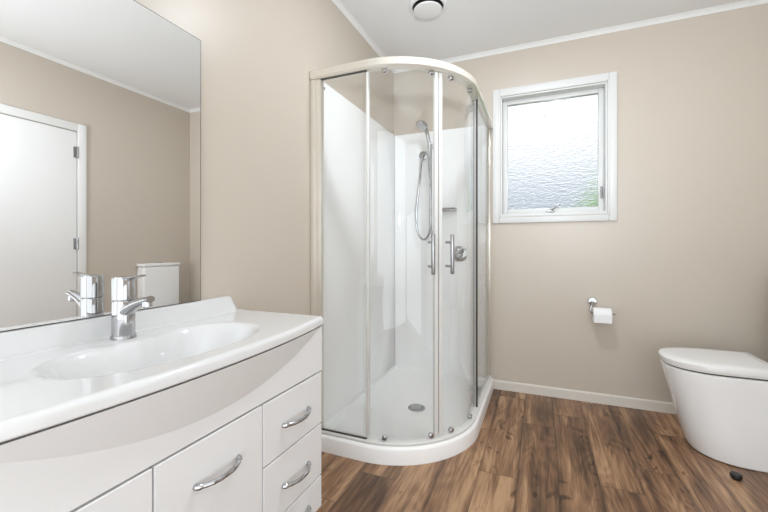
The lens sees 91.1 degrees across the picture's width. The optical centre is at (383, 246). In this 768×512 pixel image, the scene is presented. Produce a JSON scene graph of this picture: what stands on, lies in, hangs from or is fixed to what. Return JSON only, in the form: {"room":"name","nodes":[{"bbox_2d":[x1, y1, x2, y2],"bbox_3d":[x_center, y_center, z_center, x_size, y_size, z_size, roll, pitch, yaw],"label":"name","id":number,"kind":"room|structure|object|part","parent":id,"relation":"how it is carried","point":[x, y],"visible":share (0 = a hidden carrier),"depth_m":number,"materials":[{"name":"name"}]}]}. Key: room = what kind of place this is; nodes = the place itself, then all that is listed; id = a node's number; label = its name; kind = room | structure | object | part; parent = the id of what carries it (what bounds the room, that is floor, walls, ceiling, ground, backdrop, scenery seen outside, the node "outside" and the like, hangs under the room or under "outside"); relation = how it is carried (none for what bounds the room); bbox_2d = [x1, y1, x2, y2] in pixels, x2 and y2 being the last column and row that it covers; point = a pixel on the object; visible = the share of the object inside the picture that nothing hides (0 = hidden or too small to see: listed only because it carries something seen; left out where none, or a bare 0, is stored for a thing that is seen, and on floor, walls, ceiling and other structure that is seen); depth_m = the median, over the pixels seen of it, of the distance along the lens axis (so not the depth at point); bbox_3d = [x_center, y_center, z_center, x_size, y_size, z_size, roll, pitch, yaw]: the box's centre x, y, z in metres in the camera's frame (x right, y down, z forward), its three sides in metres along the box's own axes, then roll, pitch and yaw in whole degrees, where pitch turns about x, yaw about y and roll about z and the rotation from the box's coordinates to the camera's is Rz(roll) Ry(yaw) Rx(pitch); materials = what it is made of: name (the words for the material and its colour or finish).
{"room":"bathroom","nodes":[
{"label":"bathroom","id":0,"kind":"room"},
{"bbox_2d":[135,0,393,314],"bbox_3d":[-0.713,-0.190,1.234,0.120,2.400,4.069,0,0,23],"label":"wall","id":1,"kind":"structure","parent":0,"point":[258,57],"depth_m":1.58,"materials":[{"name":"beige paint"}]},
{"bbox_2d":[0,0,200,331],"bbox_3d":[-0.777,-0.256,0.899,0.019,0.874,0.800,0,0,23],"label":"mirror","id":2,"kind":"object","parent":1,"relation":"attached to","point":[100,100],"visible":1,"depth_m":0.96,"materials":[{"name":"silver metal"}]},
{"bbox_2d":[332,0,394,72],"bbox_3d":[-0.646,-1.378,1.206,0.025,0.025,3.829,0,0,23],"label":"crown molding","id":3,"kind":"structure","parent":1,"relation":"attached to","point":[338,3],"depth_m":2.37,"materials":[{"name":"white paint"}]},
{"bbox_2d":[316,389,767,511],"bbox_3d":[0.398,1.060,0.771,2.528,0.100,4.069,0,0,23],"label":"floor","id":4,"kind":"structure","parent":0,"point":[530,452],"depth_m":1.68,"materials":[{"name":"brown wood"}]},
{"bbox_2d":[0,326,321,511],"bbox_3d":[-0.540,0.640,0.935,0.424,0.740,0.900,0,0,23],"label":"vanity cabinet","id":5,"kind":"object","parent":4,"relation":"on","point":[244,435],"visible":0.95,"depth_m":0.81,"materials":[{"name":"white paint"}]},
{"bbox_3d":[-0.510,0.512,0.594,0.018,0.171,0.291,0,0,23],"label":"drawer","id":6,"kind":"part","parent":5,"relation":"part of","materials":[{"name":"white paint"}]},
{"bbox_2d":[0,296,322,442],"bbox_3d":[-0.539,0.268,0.934,0.430,0.170,0.914,0,0,23],"label":"washbasin","id":7,"kind":"object","parent":5,"relation":"in","point":[57,373],"visible":0.91,"depth_m":0.85,"materials":[{"name":"white ceramic"}]},
{"bbox_2d":[110,275,154,340],"bbox_3d":[-0.634,0.152,0.954,0.132,0.164,0.057,0,0,23],"label":"mixer tap","id":8,"kind":"object","parent":7,"relation":"on","point":[124,304],"visible":1,"depth_m":0.94,"materials":[{"name":"silver metal"}]},
{"bbox_3d":[-0.648,0.104,0.959,0.099,0.067,0.052,0,0,23],"label":"lever","id":9,"kind":"part","parent":8,"relation":"part of","materials":[{"name":"silver metal"}]},
{"bbox_3d":[-0.393,0.655,0.874,0.018,0.456,0.306,0,0,23],"label":"door","id":10,"kind":"part","parent":5,"relation":"part of","materials":[{"name":"white paint"}]},
{"bbox_3d":[-0.370,0.520,0.866,0.034,0.015,0.140,0,0,23],"label":"handle","id":11,"kind":"part","parent":5,"relation":"part of","materials":[{"name":"silver metal"}]},
{"bbox_3d":[-0.277,0.512,1.153,0.018,0.171,0.291,0,0,23],"label":"drawer","id":12,"kind":"part","parent":5,"relation":"part of","materials":[{"name":"white paint"}]},
{"bbox_3d":[-0.277,0.688,1.153,0.018,0.172,0.291,0,0,23],"label":"drawer","id":13,"kind":"part","parent":5,"relation":"part of","materials":[{"name":"white paint"}]},
{"bbox_3d":[-0.254,0.518,1.143,0.034,0.015,0.140,0,0,23],"label":"handle","id":14,"kind":"part","parent":5,"relation":"part of","materials":[{"name":"silver metal"}]},
{"bbox_3d":[-0.254,0.694,1.143,0.034,0.015,0.140,0,0,23],"label":"handle","id":15,"kind":"part","parent":5,"relation":"part of","materials":[{"name":"silver metal"}]},
{"bbox_3d":[-0.277,0.830,1.153,0.018,0.105,0.291,0,0,23],"label":"drawer","id":16,"kind":"part","parent":5,"relation":"part of","materials":[{"name":"white paint"}]},
{"bbox_3d":[-0.254,0.836,1.143,0.034,0.015,0.140,0,0,23],"label":"handle","id":17,"kind":"part","parent":5,"relation":"part of","materials":[{"name":"silver metal"}]},
{"bbox_2d":[321,365,493,465],"bbox_3d":[0.207,0.969,2.274,0.749,0.080,1.171,0,0,23],"label":"shower tray","id":18,"kind":"object","parent":4,"relation":"on","point":[401,399],"visible":0.71,"depth_m":2.10,"materials":[{"name":"white plastic"}]},
{"bbox_2d":[310,56,492,445],"bbox_3d":[0.330,0.023,2.105,1.400,1.812,0.514,0,0,-35],"label":"shower door frame","id":19,"kind":"structure","parent":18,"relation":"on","point":[437,68],"depth_m":1.85,"materials":[{"name":"metal"}]},
{"bbox_3d":[0.325,-0.860,2.113,1.399,0.045,0.494,0,0,-35],"label":"rail","id":20,"kind":"part","parent":19,"relation":"part of","materials":[{"name":"metal"}]},
{"bbox_3d":[0.323,0.922,2.117,1.386,0.013,0.482,0,0,-35],"label":"rail","id":21,"kind":"part","parent":19,"relation":"part of","materials":[{"name":"plastic"}]},
{"bbox_3d":[0.223,0.037,1.769,0.019,0.189,0.054,0,0,-19],"label":"handle","id":22,"kind":"part","parent":19,"relation":"part of","materials":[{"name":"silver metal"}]},
{"bbox_3d":[0.318,0.037,1.815,0.018,0.189,0.055,0,0,-29],"label":"handle","id":23,"kind":"part","parent":19,"relation":"part of","materials":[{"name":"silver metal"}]},
{"bbox_3d":[0.638,0.037,2.409,0.006,1.757,0.559,0,0,23],"label":"fixed panel","id":24,"kind":"part","parent":19,"relation":"part of","materials":[{"name":"clear glass"}]},
{"bbox_2d":[324,82,485,421],"bbox_3d":[0.188,0.055,2.316,0.707,1.850,1.134,0,0,23],"label":"lining","id":25,"kind":"object","parent":18,"relation":"on","point":[401,279],"visible":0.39,"depth_m":2.73,"materials":[{"name":"white plastic"}]},
{"bbox_3d":[-0.133,0.055,2.450,0.012,1.850,1.134,0,0,23],"label":"panel","id":26,"kind":"part","parent":25,"relation":"part of","materials":[{"name":"white plastic"}]},
{"bbox_2d":[415,120,432,240],"bbox_3d":[0.281,-0.477,2.774,0.137,0.864,0.192,0,0,23],"label":"shower","id":27,"kind":"object","parent":25,"relation":"attached to","point":[421,124],"visible":0.99,"depth_m":2.79,"materials":[{"name":"silver metal"}]},
{"bbox_3d":[0.354,-0.428,2.818,0.025,0.675,0.054,0,0,23],"label":"slide rail","id":28,"kind":"part","parent":27,"relation":"part of","materials":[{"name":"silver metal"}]},
{"bbox_3d":[0.410,0.055,2.831,0.694,1.850,0.012,0,0,23],"label":"panel","id":29,"kind":"part","parent":25,"relation":"part of","materials":[{"name":"white plastic"}]},
{"bbox_2d":[442,207,456,211],"bbox_3d":[0.457,-0.269,2.755,0.140,0.021,0.091,0,0,23],"label":"soap shelf","id":30,"kind":"object","parent":25,"relation":"attached to","point":[453,208],"visible":0.52,"depth_m":2.71,"materials":[{"name":"silver metal"}]},
{"bbox_2d":[454,246,466,261],"bbox_3d":[0.539,0.055,2.729,0.116,0.116,0.077,0,0,23],"label":"shower mixer","id":31,"kind":"object","parent":25,"relation":"attached to","point":[460,253],"visible":0.94,"depth_m":2.74,"materials":[{"name":"silver metal"}]},
{"bbox_3d":[0.546,0.046,2.720,0.072,0.069,0.067,0,0,23],"label":"lever","id":32,"kind":"part","parent":31,"relation":"part of","materials":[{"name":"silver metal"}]},
{"bbox_2d":[658,347,767,472],"bbox_3d":[1.752,0.577,1.875,0.632,0.863,0.408,0,0,23],"label":"toilet","id":33,"kind":"object","parent":4,"relation":"on","point":[719,397],"visible":1,"depth_m":1.76,"materials":[{"name":"white ceramic"}]},
{"bbox_3d":[1.662,0.574,1.913,0.436,0.034,0.362,0,0,23],"label":"lid","id":34,"kind":"part","parent":33,"relation":"part of","materials":[{"name":"white plastic"}]},
{"bbox_3d":[1.664,0.597,1.912,0.429,0.010,0.358,0,0,23],"label":"seat","id":35,"kind":"part","parent":33,"relation":"part of","materials":[{"name":"white plastic"}]},
{"bbox_2d":[730,471,742,480],"bbox_3d":[1.527,0.996,1.633,0.042,0.026,0.042,0,0,23],"label":"door stop","id":36,"kind":"object","parent":4,"relation":"on","point":[734,475],"visible":1,"depth_m":1.62,"materials":[{"name":"black rubber"}]},
{"bbox_2d":[340,0,746,59],"bbox_3d":[0.398,-1.440,0.771,2.528,0.100,4.069,0,0,23],"label":"ceiling","id":37,"kind":"structure","parent":0,"point":[465,27],"depth_m":2.32,"materials":[{"name":"white paint"}]},
{"bbox_2d":[409,0,446,18],"bbox_3d":[0.253,-1.372,2.175,0.216,0.035,0.216,0,0,23],"label":"ceiling vent","id":38,"kind":"object","parent":37,"relation":"in","point":[423,9],"visible":1,"depth_m":2.16,"materials":[{"name":"white plastic"}]},
{"bbox_2d":[394,3,767,402],"bbox_3d":[1.158,-0.190,2.593,2.288,2.400,0.120,0,0,23],"label":"wall","id":39,"kind":"structure","parent":0,"point":[683,262],"depth_m":2.33,"materials":[{"name":"beige paint"}]},
{"bbox_2d":[492,71,616,223],"bbox_3d":[1.147,-0.636,2.586,0.764,0.945,0.142,0,0,23],"label":"window","id":40,"kind":"structure","parent":39,"relation":"in","point":[554,143],"depth_m":2.58,"materials":[{"name":"white paint"}]},
{"bbox_3d":[1.155,-0.263,2.575,0.090,0.057,0.027,0,0,23],"label":"stay handle","id":41,"kind":"part","parent":40,"relation":"part of","materials":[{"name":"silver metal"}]},
{"bbox_3d":[1.157,-0.639,2.609,0.578,0.757,0.006,0,0,23],"label":"pane","id":42,"kind":"part","parent":40,"relation":"part of","materials":[{"name":"clear glass"}]},
{"bbox_3d":[1.157,-0.636,2.610,0.634,0.815,0.040,0,0,23],"label":"sash","id":43,"kind":"part","parent":40,"relation":"part of","materials":[{"name":"white paint"}]},
{"bbox_2d":[394,0,767,73],"bbox_3d":[1.130,-1.378,2.526,2.288,0.025,0.025,0,0,23],"label":"crown molding","id":44,"kind":"structure","parent":39,"relation":"attached to","point":[748,3],"depth_m":2.39,"materials":[{"name":"white paint"}]},
{"bbox_2d":[494,379,675,413],"bbox_3d":[1.481,0.978,2.387,1.533,0.062,0.012,0,0,23],"label":"baseboard","id":45,"kind":"structure","parent":39,"relation":"attached to","point":[629,402],"depth_m":2.45,"materials":[{"name":"white paint"}]},
{"bbox_2d":[588,297,614,314],"bbox_3d":[1.383,0.377,2.399,0.145,0.099,0.065,0,0,23],"label":"toilet roll holder","id":46,"kind":"object","parent":39,"relation":"attached to","point":[592,300],"visible":0.84,"depth_m":2.43,"materials":[{"name":"silver metal"}]},
{"bbox_2d":[592,307,611,323],"bbox_3d":[1.373,0.433,2.373,0.102,0.095,0.096,0,0,23],"label":"toilet roll","id":47,"kind":"object","parent":46,"relation":"on","point":[600,315],"visible":0.98,"depth_m":2.34,"materials":[{"name":"paper"}]}
]}

